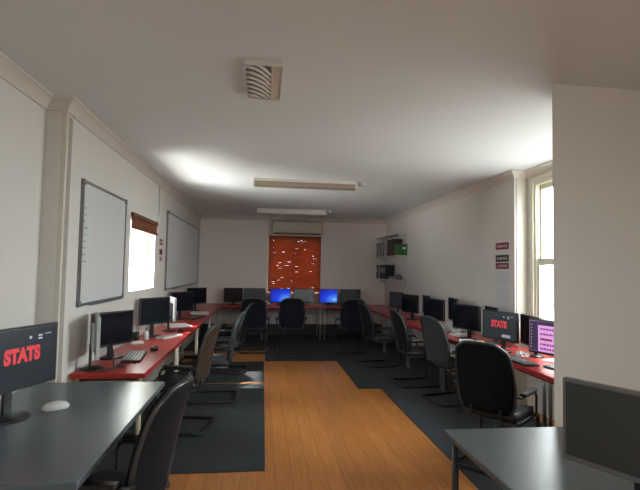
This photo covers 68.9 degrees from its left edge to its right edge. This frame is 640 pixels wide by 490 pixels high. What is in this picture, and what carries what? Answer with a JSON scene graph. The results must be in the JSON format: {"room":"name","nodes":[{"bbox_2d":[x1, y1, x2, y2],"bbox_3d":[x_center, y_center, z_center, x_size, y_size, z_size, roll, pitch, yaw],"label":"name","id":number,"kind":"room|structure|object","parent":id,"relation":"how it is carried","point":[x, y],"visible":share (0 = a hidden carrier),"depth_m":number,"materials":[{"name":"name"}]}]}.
{"room":"computer lab","nodes":[
{"label":"computer lab","id":0,"kind":"room"},
{"bbox_2d":[0,77,45,399],"bbox_3d":[-1.741,0.171,0.359,0.140,2.806,6.352,1,-3,-7],"label":"wall","id":1,"kind":"structure","parent":0,"point":[22,120],"depth_m":3.09,"materials":[{"name":"paint"}]},
{"bbox_2d":[0,51,53,109],"bbox_3d":[-1.598,-1.186,0.366,0.080,0.090,6.200,1,-3,-7],"label":"trim","id":2,"kind":"structure","parent":1,"relation":"attached to","point":[10,72],"depth_m":3.02,"materials":[{"name":"paint"}]},
{"bbox_2d":[36,110,200,382],"bbox_3d":[-2.435,0.506,7.141,0.153,2.806,7.600,1,-3,-7],"label":"wall","id":3,"kind":"structure","parent":0,"point":[89,158],"depth_m":3.78,"materials":[{"name":"paint"}]},
{"bbox_2d":[51,111,68,382],"bbox_3d":[-1.905,0.367,3.388,0.032,2.718,0.033,1,-3,-7],"label":"trim","id":4,"kind":"structure","parent":3,"relation":"attached to","point":[61,218],"depth_m":3.40,"materials":[{"name":"paint"}]},
{"bbox_2d":[47,95,73,110],"bbox_3d":[-1.899,-1.036,3.409,0.223,0.090,0.080,1,-3,-7],"label":"trim","id":5,"kind":"structure","parent":3,"relation":"attached to","point":[58,102],"depth_m":3.41,"materials":[{"name":"paint"}]},
{"bbox_2d":[68,96,85,117],"bbox_3d":[-1.837,-1.030,3.493,0.080,0.090,0.232,1,-3,-7],"label":"trim","id":6,"kind":"structure","parent":3,"relation":"attached to","point":[76,107],"depth_m":3.51,"materials":[{"name":"paint"}]},
{"bbox_2d":[76,178,127,307],"bbox_3d":[-1.987,0.010,4.363,0.072,1.045,1.222,1,-3,-7],"label":"whiteboard","id":7,"kind":"object","parent":3,"relation":"attached to","point":[103,213],"visible":1,"depth_m":4.22,"materials":[{"name":"plastic"}]},
{"bbox_2d":[87,297,122,304],"bbox_3d":[-1.984,0.518,4.339,0.046,0.018,0.848,1,-3,-7],"label":"tray","id":8,"kind":"object","parent":7,"relation":"on","point":[94,301],"depth_m":4.21,"materials":[{"name":"silver metal"}]},
{"bbox_2d":[73,109,203,218],"bbox_3d":[-2.317,-0.844,7.298,0.080,0.090,7.448,1,-3,-7],"label":"trim","id":9,"kind":"structure","parent":3,"relation":"attached to","point":[86,118],"depth_m":4.87,"materials":[{"name":"paint"}]},
{"bbox_2d":[128,232,154,292],"bbox_3d":[-2.259,0.108,5.800,0.160,0.910,1.200,1,-3,-7],"label":"window","id":10,"kind":"structure","parent":3,"relation":"in","point":[145,250],"depth_m":6.34,"materials":[{"name":"beige paint"}]},
{"bbox_2d":[131,212,157,235],"bbox_3d":[-2.173,-0.246,5.828,0.037,0.187,1.240,1,-3,-7],"label":"bamboo blind","id":11,"kind":"object","parent":3,"relation":"attached to","point":[139,222],"visible":1,"depth_m":5.68,"materials":[{"name":"brown wood"}]},
{"bbox_2d":[143,334,193,381],"bbox_3d":[-2.398,1.857,7.156,0.015,0.110,7.448,1,-3,-7],"label":"baseboard","id":12,"kind":"structure","parent":3,"relation":"attached to","point":[153,376],"depth_m":7.35,"materials":[{"name":"paint"}]},
{"bbox_2d":[164,210,198,290],"bbox_3d":[-2.531,0.165,8.806,0.072,1.226,3.418,1,-3,-7],"label":"whiteboard","id":13,"kind":"object","parent":3,"relation":"attached to","point":[181,252],"visible":1,"depth_m":8.29,"materials":[{"name":"plastic"}]},
{"bbox_2d":[199,219,385,323],"bbox_3d":[-0.627,0.749,11.254,4.745,2.806,0.140,1,-3,-7],"label":"wall","id":14,"kind":"structure","parent":0,"point":[349,260],"depth_m":11.13,"materials":[{"name":"paint"}]},
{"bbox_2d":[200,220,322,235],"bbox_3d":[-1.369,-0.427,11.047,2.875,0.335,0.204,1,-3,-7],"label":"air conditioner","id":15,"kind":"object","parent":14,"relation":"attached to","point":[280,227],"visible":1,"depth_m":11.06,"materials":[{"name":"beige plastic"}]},
{"bbox_2d":[198,324,381,334],"bbox_3d":[-0.640,2.017,11.111,4.435,0.260,0.018,1,-3,-7],"label":"baseboard","id":16,"kind":"structure","parent":14,"relation":"attached to","point":[310,329],"depth_m":11.13,"materials":[{"name":"grey"}]},
{"bbox_2d":[201,215,384,223],"bbox_3d":[-0.589,-0.612,11.215,4.465,0.090,0.080,1,-3,-7],"label":"trim","id":17,"kind":"structure","parent":14,"relation":"attached to","point":[227,217],"depth_m":11.20,"materials":[{"name":"paint"}]},
{"bbox_2d":[268,235,320,291],"bbox_3d":[-0.607,0.454,11.184,1.255,1.340,0.030,1,-3,-7],"label":"bamboo blind","id":18,"kind":"object","parent":14,"relation":"attached to","point":[294,262],"visible":0.95,"depth_m":11.19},
{"bbox_2d":[0,0,639,219],"bbox_3d":[0.264,-1.050,4.421,5.040,0.120,14.080,1,-3,-7],"label":"ceiling","id":19,"kind":"structure","parent":0,"point":[417,102],"depth_m":3.01,"materials":[{"name":"paint"}]},
{"bbox_2d":[244,59,283,100],"bbox_3d":[-0.364,-1.058,3.023,0.230,0.030,0.560,1,-3,-7],"label":"ceiling vent","id":20,"kind":"object","parent":19,"relation":"in","point":[263,78],"visible":1,"depth_m":2.96,"materials":[{"name":"grey plastic"}]},
{"bbox_2d":[257,208,325,215],"bbox_3d":[-0.586,-0.684,9.645,1.432,0.106,0.114,1,-3,-7],"label":"ceiling light","id":21,"kind":"object","parent":19,"relation":"attached to","point":[259,210],"visible":1,"depth_m":9.60,"materials":[{"name":"grey plastic"}]},
{"bbox_2d":[253,177,356,190],"bbox_3d":[-0.202,-0.837,6.432,1.422,0.116,0.146,1,-3,-7],"label":"ceiling light","id":22,"kind":"object","parent":19,"relation":"attached to","point":[257,182],"visible":1,"depth_m":6.38,"materials":[{"name":"grey plastic"}]},
{"bbox_2d":[157,335,554,489],"bbox_3d":[0.212,1.862,4.272,5.040,0.100,14.080,1,-3,-7],"label":"floor","id":23,"kind":"structure","parent":0,"point":[323,431],"depth_m":4.27,"materials":[{"name":"orange laminate"}]},
{"bbox_2d":[0,382,164,489],"bbox_3d":[-1.495,1.319,2.547,0.904,0.733,1.636,1,-3,-7],"label":"desk","id":24,"kind":"object","parent":23,"relation":"on","point":[57,450],"visible":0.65,"depth_m":2.38,"materials":[{"name":"laminate"}]},
{"bbox_2d":[0,322,57,424],"bbox_3d":[-1.697,0.701,2.560,0.179,0.495,0.570,0,-3,12],"label":"monitor","id":25,"kind":"object","parent":24,"relation":"on","point":[28,354],"visible":1,"depth_m":2.60,"materials":[{"name":"black plastic"}]},
{"bbox_2d":[41,399,69,411],"bbox_3d":[-1.542,0.935,2.720,0.086,0.048,0.148,-2,-4,45],"label":"computer mouse","id":26,"kind":"object","parent":24,"relation":"on","point":[53,406],"visible":1,"depth_m":2.69,"materials":[{"name":"white plastic"}]},
{"bbox_2d":[78,375,193,489],"bbox_3d":[-0.968,1.169,2.273,0.644,1.038,0.600,1,-3,5],"label":"chair","id":27,"kind":"object","parent":23,"relation":"on","point":[151,460],"visible":0.98,"depth_m":2.17,"materials":[{"name":"fabric"}]},
{"bbox_2d":[89,383,264,475],"bbox_3d":[-1.351,1.814,4.935,1.515,0.007,2.790,1,-3,-7],"label":"carpet piece","id":28,"kind":"object","parent":23,"relation":"on","point":[235,441],"visible":0.48,"depth_m":4.35,"materials":[{"name":"carpet"}]},
{"bbox_2d":[70,341,180,434],"bbox_3d":[-1.766,1.410,4.435,0.562,0.733,1.640,1,-3,-7],"label":"desk","id":29,"kind":"object","parent":28,"relation":"on","point":[131,372],"visible":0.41,"depth_m":3.97,"materials":[{"name":"red laminate"}]},
{"bbox_2d":[80,313,104,371],"bbox_3d":[-1.851,0.792,3.811,0.179,0.435,0.420,3,-3,-27],"label":"monitor","id":30,"kind":"object","parent":29,"relation":"on","point":[94,347],"visible":0.99,"depth_m":3.70,"materials":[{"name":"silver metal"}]},
{"bbox_2d":[101,340,114,370],"bbox_3d":[-1.737,0.910,3.854,0.094,0.204,0.273,2,-3,-16],"label":"cable","id":31,"kind":"object","parent":29,"relation":"on","point":[107,340],"visible":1,"depth_m":3.89,"materials":[{"name":"black plastic"}]},
{"bbox_2d":[99,309,133,359],"bbox_3d":[-1.907,0.820,4.277,0.179,0.425,0.440,0,-3,21],"label":"monitor","id":32,"kind":"object","parent":29,"relation":"on","point":[116,326],"visible":0.84,"depth_m":4.26,"materials":[{"name":"black plastic"}]},
{"bbox_2d":[120,350,146,362],"bbox_3d":[-1.711,1.024,4.299,0.165,0.026,0.480,2,-3,-14],"label":"keyboard","id":33,"kind":"object","parent":29,"relation":"on","point":[131,356],"visible":1,"depth_m":4.23,"materials":[{"name":"white plastic"}]},
{"bbox_2d":[132,332,139,340],"bbox_3d":[-2.073,1.029,5.243,0.080,0.100,0.079,1,-3,-7],"label":"pen cup","id":34,"kind":"object","parent":29,"relation":"on","point":[135,334],"visible":0.77,"depth_m":5.21,"materials":[{"name":"black plastic"}]},
{"bbox_2d":[133,324,199,381],"bbox_3d":[-1.966,1.490,6.067,0.562,0.733,1.640,1,-3,-7],"label":"desk","id":35,"kind":"object","parent":28,"relation":"on","point":[187,331],"visible":0.34,"depth_m":5.99,"materials":[{"name":"red laminate"}]},
{"bbox_2d":[143,327,148,339],"bbox_3d":[-2.002,1.017,5.373,0.060,0.140,0.060,1,-3,-7],"label":"spray bottle","id":36,"kind":"object","parent":35,"relation":"on","point":[146,333],"visible":1,"depth_m":5.35,"materials":[{"name":"white plastic"}]},
{"bbox_2d":[138,297,169,337],"bbox_3d":[-2.007,0.864,5.607,0.179,0.470,0.440,-1,-3,31],"label":"monitor","id":37,"kind":"object","parent":35,"relation":"on","point":[152,310],"visible":0.91,"depth_m":5.58,"materials":[{"name":"black plastic"}]},
{"bbox_2d":[162,296,176,331],"bbox_3d":[-1.968,0.906,6.120,0.179,0.440,0.440,3,-3,-28],"label":"monitor","id":38,"kind":"object","parent":35,"relation":"on","point":[173,301],"visible":0.73,"depth_m":6.00,"materials":[{"name":"grey plastic"}]},
{"bbox_2d":[156,333,182,338],"bbox_3d":[-1.796,1.088,5.567,0.130,0.026,0.340,0,-3,22],"label":"keyboard","id":39,"kind":"object","parent":35,"relation":"on","point":[173,335],"visible":1,"depth_m":5.52,"materials":[{"name":"white plastic"}]},
{"bbox_2d":[163,323,192,327],"bbox_3d":[-2.043,1.147,6.675,0.339,0.013,0.461,3,-3,-30],"label":"paper stack","id":40,"kind":"object","parent":35,"relation":"on","point":[171,325],"visible":0.92,"depth_m":6.60,"materials":[{"name":"white paper"}]},
{"bbox_2d":[144,321,222,435],"bbox_3d":[-1.312,1.276,4.628,0.644,1.038,0.600,1,-3,3],"label":"chair","id":41,"kind":"object","parent":28,"relation":"on","point":[204,356],"visible":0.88,"depth_m":4.50,"materials":[{"name":"fabric"}]},
{"bbox_2d":[187,311,245,403],"bbox_3d":[-1.242,1.330,5.663,0.644,1.038,0.600,1,-3,-7],"label":"chair","id":42,"kind":"object","parent":28,"relation":"on","point":[220,361],"visible":0.8,"depth_m":5.48,"materials":[{"name":"fabric"}]},
{"bbox_2d":[154,361,263,382],"bbox_3d":[-1.615,1.919,7.084,1.515,0.007,1.435,1,-3,-7],"label":"carpet piece","id":43,"kind":"object","parent":23,"relation":"on","point":[254,373],"visible":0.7,"depth_m":6.91,"materials":[{"name":"carpet"}]},
{"bbox_2d":[162,313,211,372],"bbox_3d":[-2.167,1.570,7.699,0.562,0.733,1.640,1,-3,-7],"label":"desk","id":44,"kind":"object","parent":43,"relation":"on","point":[200,321],"visible":0.41,"depth_m":7.49,"materials":[{"name":"red laminate"}]},
{"bbox_2d":[170,291,193,319],"bbox_3d":[-2.246,0.972,7.509,0.179,0.440,0.480,-1,-3,30],"label":"monitor","id":45,"kind":"object","parent":44,"relation":"on","point":[184,299],"visible":0.79,"depth_m":7.51,"materials":[{"name":"black plastic"}]},
{"bbox_2d":[190,311,208,314],"bbox_3d":[-2.185,1.233,8.447,0.350,0.017,0.461,2,-3,-18],"label":"paper stack","id":46,"kind":"object","parent":44,"relation":"on","point":[205,312],"visible":1,"depth_m":8.29,"materials":[{"name":"white paper"}]},
{"bbox_2d":[209,303,253,373],"bbox_3d":[-1.352,1.406,7.171,0.644,1.038,0.600,1,-3,1],"label":"chair","id":47,"kind":"object","parent":43,"relation":"on","point":[240,338],"visible":0.73,"depth_m":7.01,"materials":[{"name":"black fabric"}]},
{"bbox_2d":[184,335,264,350],"bbox_3d":[-1.947,2.056,9.873,1.535,0.007,2.110,1,-3,-7],"label":"carpet piece","id":48,"kind":"object","parent":23,"relation":"on","point":[251,342],"visible":0.48,"depth_m":9.60,"materials":[{"name":"carpet"}]},
{"bbox_2d":[182,306,219,352],"bbox_3d":[-2.367,1.650,9.331,0.562,0.733,1.640,1,-3,-7],"label":"desk","id":49,"kind":"object","parent":48,"relation":"on","point":[211,309],"visible":0.33,"depth_m":9.37,"materials":[{"name":"red laminate"}]},
{"bbox_2d":[187,287,206,310],"bbox_3d":[-2.397,1.046,9.002,0.179,0.440,0.470,-1,-4,34],"label":"monitor","id":50,"kind":"object","parent":49,"relation":"on","point":[200,294],"visible":0.81,"depth_m":9.00,"materials":[{"name":"black plastic"}]},
{"bbox_2d":[196,303,262,338],"bbox_3d":[-2.035,1.720,10.568,1.522,0.733,0.718,1,-3,-7],"label":"desk","id":51,"kind":"object","parent":48,"relation":"on","point":[222,305],"visible":0.47,"depth_m":10.32,"materials":[{"name":"red laminate"}]},
{"bbox_2d":[224,288,242,304],"bbox_3d":[-1.979,1.169,10.669,0.430,0.380,0.179,1,-3,-7],"label":"monitor","id":52,"kind":"object","parent":51,"relation":"on","point":[233,295],"visible":0.95,"depth_m":10.63,"materials":[{"name":"black plastic"}]},
{"bbox_2d":[244,288,264,300],"bbox_3d":[-1.503,1.180,10.727,0.480,0.380,0.179,1,-3,-7],"label":"monitor","id":53,"kind":"object","parent":51,"relation":"on","point":[248,292],"visible":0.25,"depth_m":10.69,"materials":[{"name":"black plastic"}]},
{"bbox_2d":[237,297,269,353],"bbox_3d":[-1.251,1.492,8.814,0.600,1.038,0.644,1,-3,-4],"label":"chair","id":54,"kind":"object","parent":48,"relation":"on","point":[257,319],"visible":0.77,"depth_m":8.62,"materials":[{"name":"black fabric"}]},
{"bbox_2d":[265,335,427,360],"bbox_3d":[0.312,2.086,9.645,2.885,0.007,3.110,1,-3,-7],"label":"carpet piece","id":55,"kind":"object","parent":23,"relation":"on","point":[316,349],"visible":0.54,"depth_m":9.22,"materials":[{"name":"carpet"}]},
{"bbox_2d":[275,298,306,353],"bbox_3d":[-0.553,1.508,8.898,0.600,1.038,0.644,1,-3,-7],"label":"chair","id":56,"kind":"object","parent":55,"relation":"on","point":[291,316],"visible":1,"depth_m":8.71,"materials":[{"name":"black fabric"}]},
{"bbox_2d":[265,304,322,338],"bbox_3d":[-0.632,1.754,10.738,1.294,0.733,0.718,1,-3,-7],"label":"desk","id":57,"kind":"object","parent":55,"relation":"on","point":[272,306],"visible":0.69,"depth_m":10.49,"materials":[{"name":"red laminate"}]},
{"bbox_2d":[270,288,290,304],"bbox_3d":[-0.917,1.194,10.798,0.470,0.380,0.179,1,-3,-7],"label":"monitor","id":58,"kind":"object","parent":57,"relation":"on","point":[277,295],"visible":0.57,"depth_m":10.75,"materials":[{"name":"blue plastic"}]},
{"bbox_2d":[293,289,314,304],"bbox_3d":[-0.377,1.208,10.864,0.490,0.380,0.179,1,-3,-7],"label":"monitor","id":59,"kind":"object","parent":57,"relation":"on","point":[307,295],"visible":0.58,"depth_m":10.83,"materials":[{"name":"black plastic"}]},
{"bbox_2d":[335,299,365,353],"bbox_3d":[0.603,1.535,8.999,0.600,1.038,0.644,1,-3,-7],"label":"chair","id":60,"kind":"object","parent":55,"relation":"on","point":[350,320],"visible":0.74,"depth_m":8.80,"materials":[{"name":"black fabric"}]},
{"bbox_2d":[319,304,389,338],"bbox_3d":[0.810,1.789,10.914,1.599,0.733,0.718,1,-3,-7],"label":"desk","id":61,"kind":"object","parent":55,"relation":"on","point":[333,306],"visible":0.44,"depth_m":10.77,"materials":[{"name":"red laminate"}]},
{"bbox_2d":[319,289,337,305],"bbox_3d":[0.194,1.222,10.933,0.440,0.380,0.179,1,-3,-7],"label":"monitor","id":62,"kind":"object","parent":61,"relation":"on","point":[327,296],"visible":0.98,"depth_m":10.89,"materials":[{"name":"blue plastic"}]},
{"bbox_2d":[340,289,360,302],"bbox_3d":[0.710,1.234,10.996,0.490,0.380,0.179,1,-3,-7],"label":"monitor","id":63,"kind":"object","parent":61,"relation":"on","point":[345,294],"visible":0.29,"depth_m":10.96,"materials":[{"name":"black plastic"}]},
{"bbox_2d":[367,307,410,350],"bbox_3d":[1.433,1.747,9.875,0.615,0.733,1.476,1,-3,-7],"label":"desk","id":64,"kind":"object","parent":55,"relation":"on","point":[378,310],"visible":0.32,"depth_m":9.78,"materials":[{"name":"red laminate"}]},
{"bbox_2d":[337,360,454,388],"bbox_3d":[1.224,1.979,7.240,1.660,0.007,1.870,1,-3,-7],"label":"carpet piece","id":65,"kind":"object","parent":23,"relation":"on","point":[364,377],"visible":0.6,"depth_m":7.09,"materials":[{"name":"carpet"}]},
{"bbox_2d":[357,302,400,367],"bbox_3d":[0.952,1.481,7.821,0.644,1.038,0.600,2,-3,-17],"label":"chair","id":66,"kind":"object","parent":65,"relation":"on","point":[368,325],"visible":0.98,"depth_m":7.65,"materials":[{"name":"black fabric"}]},
{"bbox_2d":[383,313,437,366],"bbox_3d":[1.613,1.675,8.405,0.615,0.733,1.476,1,-3,-7],"label":"desk","id":67,"kind":"object","parent":65,"relation":"on","point":[387,315],"visible":0.4,"depth_m":8.76,"materials":[{"name":"red laminate"}]},
{"bbox_2d":[389,291,403,314],"bbox_3d":[1.489,1.120,8.991,0.179,0.430,0.470,2,-3,-23],"label":"monitor","id":68,"kind":"object","parent":67,"relation":"on","point":[395,298],"visible":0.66,"depth_m":8.97,"materials":[{"name":"black plastic"}]},
{"bbox_2d":[402,294,418,319],"bbox_3d":[1.585,1.076,8.088,0.179,0.430,0.470,2,-3,-24],"label":"monitor","id":69,"kind":"object","parent":67,"relation":"on","point":[410,303],"visible":1,"depth_m":8.05,"materials":[{"name":"black plastic"}]},
{"bbox_2d":[389,309,439,388],"bbox_3d":[1.300,1.421,6.541,0.644,1.038,0.600,2,-3,-11],"label":"chair","id":70,"kind":"object","parent":65,"relation":"on","point":[401,335],"visible":0.9,"depth_m":6.39,"materials":[{"name":"black fabric"}]},
{"bbox_2d":[406,322,480,389],"bbox_3d":[1.793,1.603,6.936,0.615,0.733,1.476,1,-3,-7],"label":"desk","id":71,"kind":"object","parent":65,"relation":"on","point":[416,325],"visible":0.33,"depth_m":7.08,"materials":[{"name":"red laminate"}]},
{"bbox_2d":[424,298,444,321],"bbox_3d":[1.724,1.020,6.957,0.179,0.430,0.470,2,-3,-24],"label":"monitor","id":72,"kind":"object","parent":71,"relation":"on","point":[435,308],"visible":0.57,"depth_m":6.90,"materials":[{"name":"black plastic"}]},
{"bbox_2d":[443,323,454,331],"bbox_3d":[1.794,1.150,6.520,0.186,0.129,0.183,1,-3,-7],"label":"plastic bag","id":73,"kind":"object","parent":71,"relation":"on","point":[448,327],"visible":0.73,"depth_m":6.46,"materials":[{"name":"white plastic"}]},
{"bbox_2d":[448,297,458,328],"bbox_3d":[1.960,1.000,6.765,0.179,0.460,0.450,1,-3,1],"label":"monitor","id":74,"kind":"object","parent":71,"relation":"on","point":[451,300],"visible":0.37,"depth_m":6.81,"materials":[{"name":"black plastic"}]},
{"bbox_2d":[380,387,547,489],"bbox_3d":[1.677,1.860,4.755,1.365,0.007,3.160,1,-3,-7],"label":"carpet piece","id":75,"kind":"object","parent":23,"relation":"on","point":[432,419],"visible":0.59,"depth_m":4.99,"materials":[{"name":"carpet"}]},
{"bbox_2d":[420,315,461,406],"bbox_3d":[1.571,1.385,5.739,0.644,1.038,0.600,2,-3,-21],"label":"chair","id":76,"kind":"object","parent":75,"relation":"on","point":[436,343],"visible":0.79,"depth_m":5.61,"materials":[{"name":"black fabric"}]},
{"bbox_2d":[442,335,549,427],"bbox_3d":[1.974,1.531,5.466,0.615,0.733,1.476,1,-3,-7],"label":"desk","id":77,"kind":"object","parent":75,"relation":"on","point":[452,339],"visible":0.41,"depth_m":5.21,"materials":[{"name":"red laminate"}]},
{"bbox_2d":[449,328,466,336],"bbox_3d":[1.845,1.149,6.151,0.180,0.094,0.200,2,-3,-24],"label":"desk phone","id":78,"kind":"object","parent":77,"relation":"on","point":[458,332],"visible":0.76,"depth_m":6.13,"materials":[{"name":"white plastic"}]},
{"bbox_2d":[453,303,480,339],"bbox_3d":[1.859,0.967,5.857,0.179,0.430,0.490,2,-3,-24],"label":"monitor","id":79,"kind":"object","parent":77,"relation":"on","point":[467,317],"visible":0.92,"depth_m":5.82,"materials":[{"name":"black plastic"}]},
{"bbox_2d":[485,305,500,343],"bbox_3d":[2.088,0.957,5.592,0.179,0.430,0.430,1,-3,1],"label":"monitor","id":80,"kind":"object","parent":77,"relation":"on","point":[495,341],"visible":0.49,"depth_m":5.56,"materials":[{"name":"black plastic"}]},
{"bbox_2d":[483,309,518,352],"bbox_3d":[1.959,0.927,5.024,0.179,0.428,0.490,2,-3,-24],"label":"monitor","id":81,"kind":"object","parent":77,"relation":"on","point":[503,326],"visible":0.89,"depth_m":4.98,"materials":[{"name":"black plastic"}]},
{"bbox_2d":[454,340,539,475],"bbox_3d":[1.433,1.285,3.838,0.600,1.038,0.644,-2,-4,43],"label":"chair","id":82,"kind":"object","parent":75,"relation":"on","point":[485,382],"visible":0.92,"depth_m":3.67,"materials":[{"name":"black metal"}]},
{"bbox_2d":[500,356,553,427],"bbox_3d":[2.154,1.459,3.997,0.615,0.733,1.476,1,-3,-7],"label":"desk","id":83,"kind":"object","parent":75,"relation":"on","point":[542,373],"visible":0.23,"depth_m":4.30,"materials":[{"name":"red laminate"}]},
{"bbox_2d":[516,350,529,357],"bbox_3d":[2.026,1.089,4.661,0.126,0.068,0.131,1,-3,-7],"label":"crumpled paper","id":84,"kind":"object","parent":83,"relation":"on","point":[522,354],"visible":1,"depth_m":4.62,"materials":[{"name":"white paper"}]},
{"bbox_2d":[509,355,539,366],"bbox_3d":[1.881,1.095,4.413,0.145,0.026,0.420,2,-3,-10],"label":"keyboard","id":85,"kind":"object","parent":83,"relation":"on","point":[514,359],"visible":0.85,"depth_m":4.30,"materials":[{"name":"black plastic"}]},
{"bbox_2d":[520,314,543,357],"bbox_3d":[2.180,0.927,4.758,0.179,0.407,0.460,1,-3,1],"label":"monitor","id":86,"kind":"object","parent":83,"relation":"on","point":[524,319],"visible":0.56,"depth_m":4.84,"materials":[{"name":"black plastic"}]},
{"bbox_2d":[529,318,553,369],"bbox_3d":[2.106,0.889,4.163,0.179,0.420,0.500,3,-3,-29],"label":"monitor","id":87,"kind":"object","parent":83,"relation":"on","point":[541,332],"visible":0.47,"depth_m":4.24,"materials":[{"name":"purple plastic"}]},
{"bbox_2d":[444,427,633,489],"bbox_3d":[1.154,1.326,1.766,0.814,0.733,1.544,1,-3,-7],"label":"desk","id":88,"kind":"object","parent":23,"relation":"on","point":[530,458],"visible":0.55,"depth_m":2.12,"materials":[{"name":"laminate"}]},
{"bbox_2d":[563,377,639,489],"bbox_3d":[1.151,0.739,1.675,0.179,0.430,0.520,3,-4,-35],"label":"monitor","id":89,"kind":"object","parent":88,"relation":"on","point":[601,422],"visible":1,"depth_m":1.74,"materials":[{"name":"grey plastic"}]},
{"bbox_2d":[385,179,516,381],"bbox_3d":[2.028,0.657,8.513,0.140,2.806,5.950,1,-3,-7],"label":"wall","id":90,"kind":"structure","parent":0,"point":[452,252],"depth_m":7.10,"materials":[{"name":"paint"}]},
{"bbox_2d":[376,233,407,241],"bbox_3d":[1.603,-0.124,10.557,0.250,0.160,1.770,1,-3,-7],"label":"wall shelf","id":91,"kind":"object","parent":90,"relation":"attached to","point":[403,236],"visible":0.95,"depth_m":10.16,"materials":[{"name":"grey"}]},
{"bbox_2d":[376,255,407,263],"bbox_3d":[1.594,0.335,10.533,0.250,0.160,1.770,1,-3,-7],"label":"wall shelf","id":92,"kind":"object","parent":90,"relation":"attached to","point":[402,257],"visible":1,"depth_m":10.03,"materials":[{"name":"grey"}]},
{"bbox_2d":[387,239,401,255],"bbox_3d":[1.636,0.061,10.244,0.200,0.360,0.480,1,-3,-7],"label":"storage box","id":93,"kind":"object","parent":92,"relation":"on","point":[390,243],"visible":0.58,"depth_m":10.11,"materials":[{"name":"red cardboard"}]},
{"bbox_2d":[394,244,407,254],"bbox_3d":[1.696,0.101,9.785,0.234,0.235,0.186,1,-3,-7],"label":"storage box","id":94,"kind":"object","parent":92,"relation":"on","point":[399,249],"visible":0.94,"depth_m":9.70,"materials":[{"name":"green cardboard"}]},
{"bbox_2d":[376,278,407,287],"bbox_3d":[1.585,0.849,10.507,0.250,0.160,1.770,1,-3,-7],"label":"wall shelf","id":95,"kind":"object","parent":90,"relation":"attached to","point":[402,282],"visible":0.82,"depth_m":9.75,"materials":[{"name":"grey"}]},
{"bbox_2d":[384,265,394,278],"bbox_3d":[1.576,0.614,10.598,0.222,0.320,0.092,1,-3,-7],"label":"ring binder","id":96,"kind":"object","parent":95,"relation":"on","point":[389,270],"visible":0.87,"depth_m":10.56,"materials":[{"name":"black plastic"}]},
{"bbox_2d":[383,170,513,223],"bbox_3d":[1.948,-0.704,8.530,0.080,0.090,6.030,1,-3,-7],"label":"trim","id":97,"kind":"structure","parent":90,"relation":"attached to","point":[506,176],"depth_m":7.10,"materials":[{"name":"paint"}]},
{"bbox_2d":[496,287,508,303],"bbox_3d":[2.283,0.627,5.832,0.002,0.190,0.310,1,-3,-7],"label":"paper sheet","id":98,"kind":"object","parent":90,"relation":"attached to","point":[502,294],"visible":1,"depth_m":5.83,"materials":[{"name":"white paper"}]},
{"bbox_2d":[496,271,508,285],"bbox_3d":[2.287,0.418,5.843,0.002,0.190,0.310,1,-3,-7],"label":"paper sheet","id":99,"kind":"object","parent":90,"relation":"attached to","point":[502,277],"visible":1,"depth_m":5.84,"materials":[{"name":"white paper"}]},
{"bbox_2d":[496,242,508,249],"bbox_3d":[2.292,0.014,5.874,0.003,0.085,0.320,1,-3,-7],"label":"notice","id":100,"kind":"object","parent":90,"relation":"attached to","point":[499,246],"visible":1,"depth_m":5.86,"materials":[{"name":"red paper"}]},
{"bbox_2d":[496,303,508,311],"bbox_3d":[2.279,0.837,5.822,0.002,0.190,0.310,1,-3,-7],"label":"paper sheet","id":101,"kind":"object","parent":90,"relation":"attached to","point":[502,307],"visible":0.36,"depth_m":5.80,"materials":[{"name":"white paper"}]},
{"bbox_2d":[496,263,508,268],"bbox_3d":[2.288,0.263,5.861,0.003,0.075,0.320,1,-3,-7],"label":"notice","id":102,"kind":"object","parent":90,"relation":"attached to","point":[498,265],"visible":1,"depth_m":5.85,"materials":[{"name":"red plastic"}]},
{"bbox_2d":[496,255,508,261],"bbox_3d":[2.290,0.169,5.866,0.003,0.085,0.320,1,-3,-7],"label":"notice","id":103,"kind":"object","parent":90,"relation":"attached to","point":[499,258],"visible":1,"depth_m":5.85,"materials":[{"name":"black"}]},
{"bbox_2d":[516,179,526,404],"bbox_3d":[2.402,0.557,5.556,0.125,2.716,0.014,1,-3,-7],"label":"pillar","id":104,"kind":"structure","parent":90,"relation":"attached to","point":[521,217],"depth_m":5.57,"materials":[{"name":"paint"}]},
{"bbox_2d":[512,170,526,178],"bbox_3d":[2.392,-0.846,5.590,0.245,0.090,0.080,1,-3,-7],"label":"trim","id":105,"kind":"structure","parent":104,"relation":"attached to","point":[518,174],"depth_m":5.59,"materials":[{"name":"paint"}]},
{"bbox_2d":[526,179,553,420],"bbox_3d":[3.022,0.329,1.767,0.140,2.806,8.000,1,-3,-7],"label":"wall","id":106,"kind":"structure","parent":0,"point":[532,382],"depth_m":5.49,"materials":[{"name":"paint"}]},
{"bbox_2d":[525,160,552,178],"bbox_3d":[2.606,-0.897,4.524,0.080,0.090,2.250,1,-3,-7],"label":"trim","id":107,"kind":"structure","parent":106,"relation":"attached to","point":[546,167],"depth_m":5.32,"materials":[{"name":"paint"}]},
{"bbox_2d":[529,171,553,320],"bbox_3d":[2.656,0.048,4.459,0.150,1.790,2.140,1,-3,-7],"label":"window","id":108,"kind":"structure","parent":106,"relation":"in","point":[537,184],"depth_m":5.43,"materials":[{"name":"beige paint"}]},
{"bbox_2d":[552,84,639,426],"bbox_3d":[2.115,0.383,3.141,1.327,2.806,0.250,1,-3,-7],"label":"wall","id":109,"kind":"structure","parent":0,"point":[596,130],"depth_m":3.00,"materials":[{"name":"paint"}]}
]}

